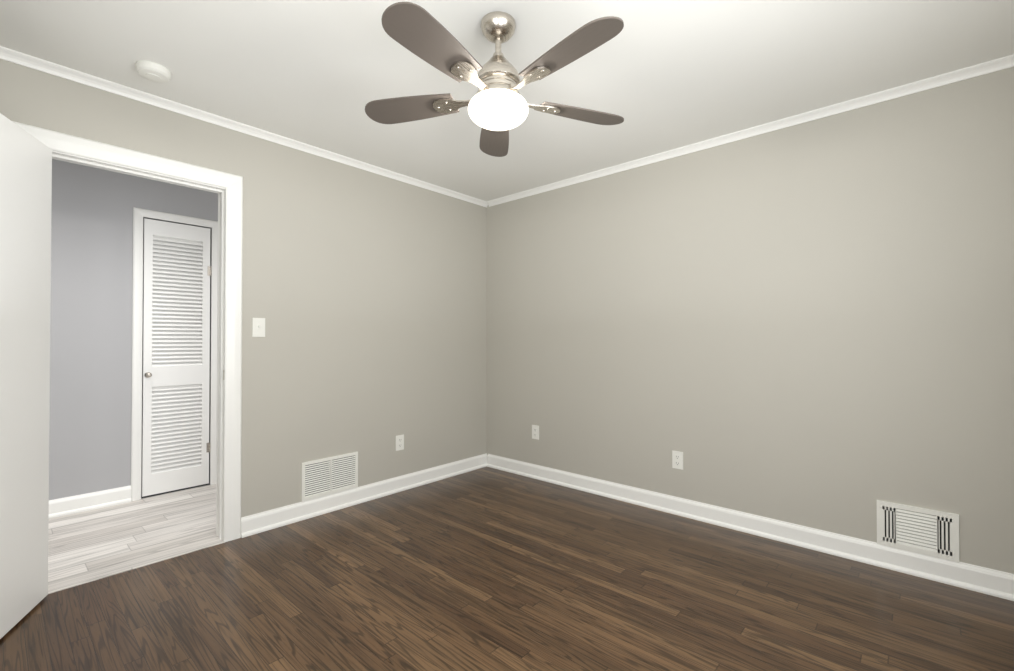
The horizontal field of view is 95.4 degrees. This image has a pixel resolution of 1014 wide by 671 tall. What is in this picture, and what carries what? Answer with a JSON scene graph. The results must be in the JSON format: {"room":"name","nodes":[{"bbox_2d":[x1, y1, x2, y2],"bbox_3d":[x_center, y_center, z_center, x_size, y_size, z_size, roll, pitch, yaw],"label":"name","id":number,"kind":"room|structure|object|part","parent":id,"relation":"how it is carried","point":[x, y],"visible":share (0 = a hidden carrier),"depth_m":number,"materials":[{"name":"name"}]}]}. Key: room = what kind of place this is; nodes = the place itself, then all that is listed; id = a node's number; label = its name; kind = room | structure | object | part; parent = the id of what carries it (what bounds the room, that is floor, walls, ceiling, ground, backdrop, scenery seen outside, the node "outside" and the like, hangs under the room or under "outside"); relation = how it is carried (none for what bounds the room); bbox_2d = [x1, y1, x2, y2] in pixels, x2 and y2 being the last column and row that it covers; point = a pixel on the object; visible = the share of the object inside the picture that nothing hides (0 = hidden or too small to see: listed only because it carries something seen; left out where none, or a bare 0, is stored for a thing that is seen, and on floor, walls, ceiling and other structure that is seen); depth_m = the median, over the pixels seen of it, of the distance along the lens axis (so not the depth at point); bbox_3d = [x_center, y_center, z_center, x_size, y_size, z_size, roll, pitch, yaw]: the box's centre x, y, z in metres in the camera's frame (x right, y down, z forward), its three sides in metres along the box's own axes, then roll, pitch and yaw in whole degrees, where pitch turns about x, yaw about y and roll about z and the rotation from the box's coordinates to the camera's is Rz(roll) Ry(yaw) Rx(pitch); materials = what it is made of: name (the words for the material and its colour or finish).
{"room":"empty bedroom","nodes":[
{"label":"empty bedroom","id":0,"kind":"room"},
{"bbox_2d":[49,159,217,499],"bbox_3d":[-2.345,-0.018,3.934,0.220,2.440,5.400,0,-1,42],"label":"wall","id":1,"kind":"structure","parent":0,"point":[90,415],"depth_m":3.19,"materials":[{"name":"paint"}]},
{"bbox_2d":[49,485,130,517],"bbox_3d":[-2.253,1.145,3.841,0.026,0.112,5.400,0,-1,42],"label":"baseboard","id":2,"kind":"structure","parent":1,"relation":"attached to","point":[84,502],"depth_m":3.16,"materials":[{"name":"white wood"}]},
{"bbox_2d":[131,207,217,500],"bbox_3d":[-2.530,0.134,3.549,0.016,2.129,0.558,0,-1,42],"label":"trim","id":3,"kind":"structure","parent":1,"relation":"attached to","point":[139,214],"depth_m":3.38,"materials":[{"name":"white wood"}]},
{"bbox_2d":[141,218,211,496],"bbox_3d":[-2.528,0.161,3.553,0.084,2.051,0.435,0,-1,42],"label":"door","id":4,"kind":"structure","parent":1,"relation":"in","point":[177,270],"depth_m":3.55,"materials":[{"name":"white wood"}]},
{"bbox_2d":[0,59,486,516],"bbox_3d":[-1.362,-0.027,3.023,0.060,2.440,3.450,0,-1,42],"label":"wall","id":5,"kind":"structure","parent":0,"point":[364,293],"depth_m":3.17,"materials":[{"name":"beige paint"}]},
{"bbox_2d":[0,113,51,638],"bbox_3d":[-1.949,0.159,1.734,0.171,2.020,0.782,0,-1,-22],"label":"bedroom door","id":6,"kind":"structure","parent":5,"relation":"in","point":[25,220],"depth_m":1.91,"materials":[{"name":"white wood"}]},
{"bbox_2d":[12,121,242,541],"bbox_3d":[-1.938,0.120,2.422,0.156,2.135,0.950,0,-1,42],"label":"door frame","id":7,"kind":"structure","parent":5,"relation":"attached to","point":[232,184],"depth_m":2.68,"materials":[{"name":"white wood"}]},
{"bbox_3d":[-1.989,0.120,2.469,0.018,2.135,0.950,0,-1,42],"label":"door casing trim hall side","id":8,"kind":"part","parent":7,"relation":"part of","materials":[{"name":"white wood"}]},
{"bbox_2d":[0,46,487,206],"bbox_3d":[-1.327,-1.226,3.002,0.035,0.042,3.330,0,-1,42],"label":"crown molding","id":9,"kind":"structure","parent":5,"relation":"attached to","point":[64,72],"depth_m":2.57,"materials":[{"name":"white wood"}]},
{"bbox_2d":[252,318,264,336],"bbox_3d":[-1.507,-0.049,2.804,0.016,0.116,0.072,0,-1,42],"label":"light switch","id":10,"kind":"object","parent":5,"relation":"attached to","point":[258,327],"visible":1,"depth_m":2.80,"materials":[{"name":"white plastic"}]},
{"bbox_2d":[301,452,357,501],"bbox_3d":[-1.200,0.954,3.143,0.009,0.250,0.400,0,-1,42],"label":"air vent","id":11,"kind":"object","parent":5,"relation":"in","point":[327,476],"visible":1,"depth_m":3.13,"materials":[{"name":"white plastic"}]},
{"bbox_2d":[241,454,484,537],"bbox_3d":[-0.884,1.142,3.482,0.026,0.112,2.050,0,-1,42],"label":"baseboard","id":12,"kind":"structure","parent":5,"relation":"attached to","point":[253,524],"depth_m":3.23,"materials":[{"name":"white wood"}]},
{"bbox_2d":[396,434,403,450],"bbox_3d":[-0.827,0.828,3.562,0.008,0.116,0.072,0,-1,42],"label":"outlet","id":13,"kind":"object","parent":5,"relation":"attached to","point":[399,442],"visible":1,"depth_m":3.56,"materials":[{"name":"white plastic"}]},
{"bbox_2d":[0,466,1013,670],"bbox_3d":[-0.488,1.214,2.263,4.760,0.064,5.400,0,-1,42],"label":"floor","id":14,"kind":"structure","parent":0,"point":[486,568],"depth_m":2.09,"materials":[{"name":"brown wood"}]},
{"bbox_2d":[0,0,1013,200],"bbox_3d":[-0.488,-1.304,2.287,5.000,0.100,5.640,0,-1,42],"label":"ceiling","id":15,"kind":"structure","parent":0,"point":[659,76],"depth_m":2.12,"materials":[{"name":"paint"}]},
{"bbox_2d":[135,61,170,82],"bbox_3d":[-1.665,-1.234,2.171,0.136,0.042,0.136,0,-1,42],"label":"smoke detector","id":16,"kind":"object","parent":15,"relation":"attached to","point":[153,71],"visible":1,"depth_m":2.14,"materials":[{"name":"white plastic"}]},
{"bbox_2d":[365,2,623,156],"bbox_3d":[-0.031,-1.052,1.823,1.116,0.414,1.118,0,-1,42],"label":"ceiling fan","id":17,"kind":"object","parent":15,"relation":"hanging from","point":[497,104],"visible":1,"depth_m":1.77,"materials":[{"name":"brown wood"}]},
{"bbox_3d":[-0.035,-0.893,1.857,0.244,0.098,0.244,0,-1,42],"label":"globe","id":18,"kind":"part","parent":17,"relation":"part of","materials":[{"name":"white glass"}]},
{"bbox_2d":[487,67,1013,573],"bbox_3d":[1.154,-0.026,3.167,3.740,2.440,0.120,0,-1,42],"label":"wall","id":19,"kind":"structure","parent":0,"point":[811,323],"depth_m":2.66,"materials":[{"name":"beige paint"}]},
{"bbox_2d":[532,425,538,439],"bbox_3d":[0.239,0.816,3.891,0.072,0.116,0.008,0,-1,42],"label":"outlet","id":20,"kind":"object","parent":19,"relation":"attached to","point":[535,431],"visible":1,"depth_m":3.89,"materials":[{"name":"white plastic"}]},
{"bbox_2d":[672,450,682,469],"bbox_3d":[1.141,0.834,3.084,0.072,0.116,0.008,0,-1,42],"label":"outlet","id":21,"kind":"object","parent":19,"relation":"attached to","point":[677,459],"visible":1,"depth_m":3.08,"materials":[{"name":"white plastic"}]},
{"bbox_2d":[484,54,1013,207],"bbox_3d":[1.102,-1.225,3.120,3.500,0.042,0.035,0,-1,42],"label":"crown molding","id":22,"kind":"structure","parent":19,"relation":"attached to","point":[1006,62],"depth_m":2.63,"materials":[{"name":"white wood"}]},
{"bbox_2d":[485,453,1013,600],"bbox_3d":[1.106,1.138,3.101,3.500,0.112,0.026,0,-1,42],"label":"baseboard","id":23,"kind":"structure","parent":19,"relation":"attached to","point":[991,582],"depth_m":2.63,"materials":[{"name":"white wood"}]},
{"bbox_2d":[877,500,958,562],"bbox_3d":[2.028,0.964,2.285,0.305,0.225,0.016,0,-1,42],"label":"air vent","id":24,"kind":"object","parent":19,"relation":"in","point":[928,532],"visible":1,"depth_m":2.28,"materials":[{"name":"white plastic"}]}
]}

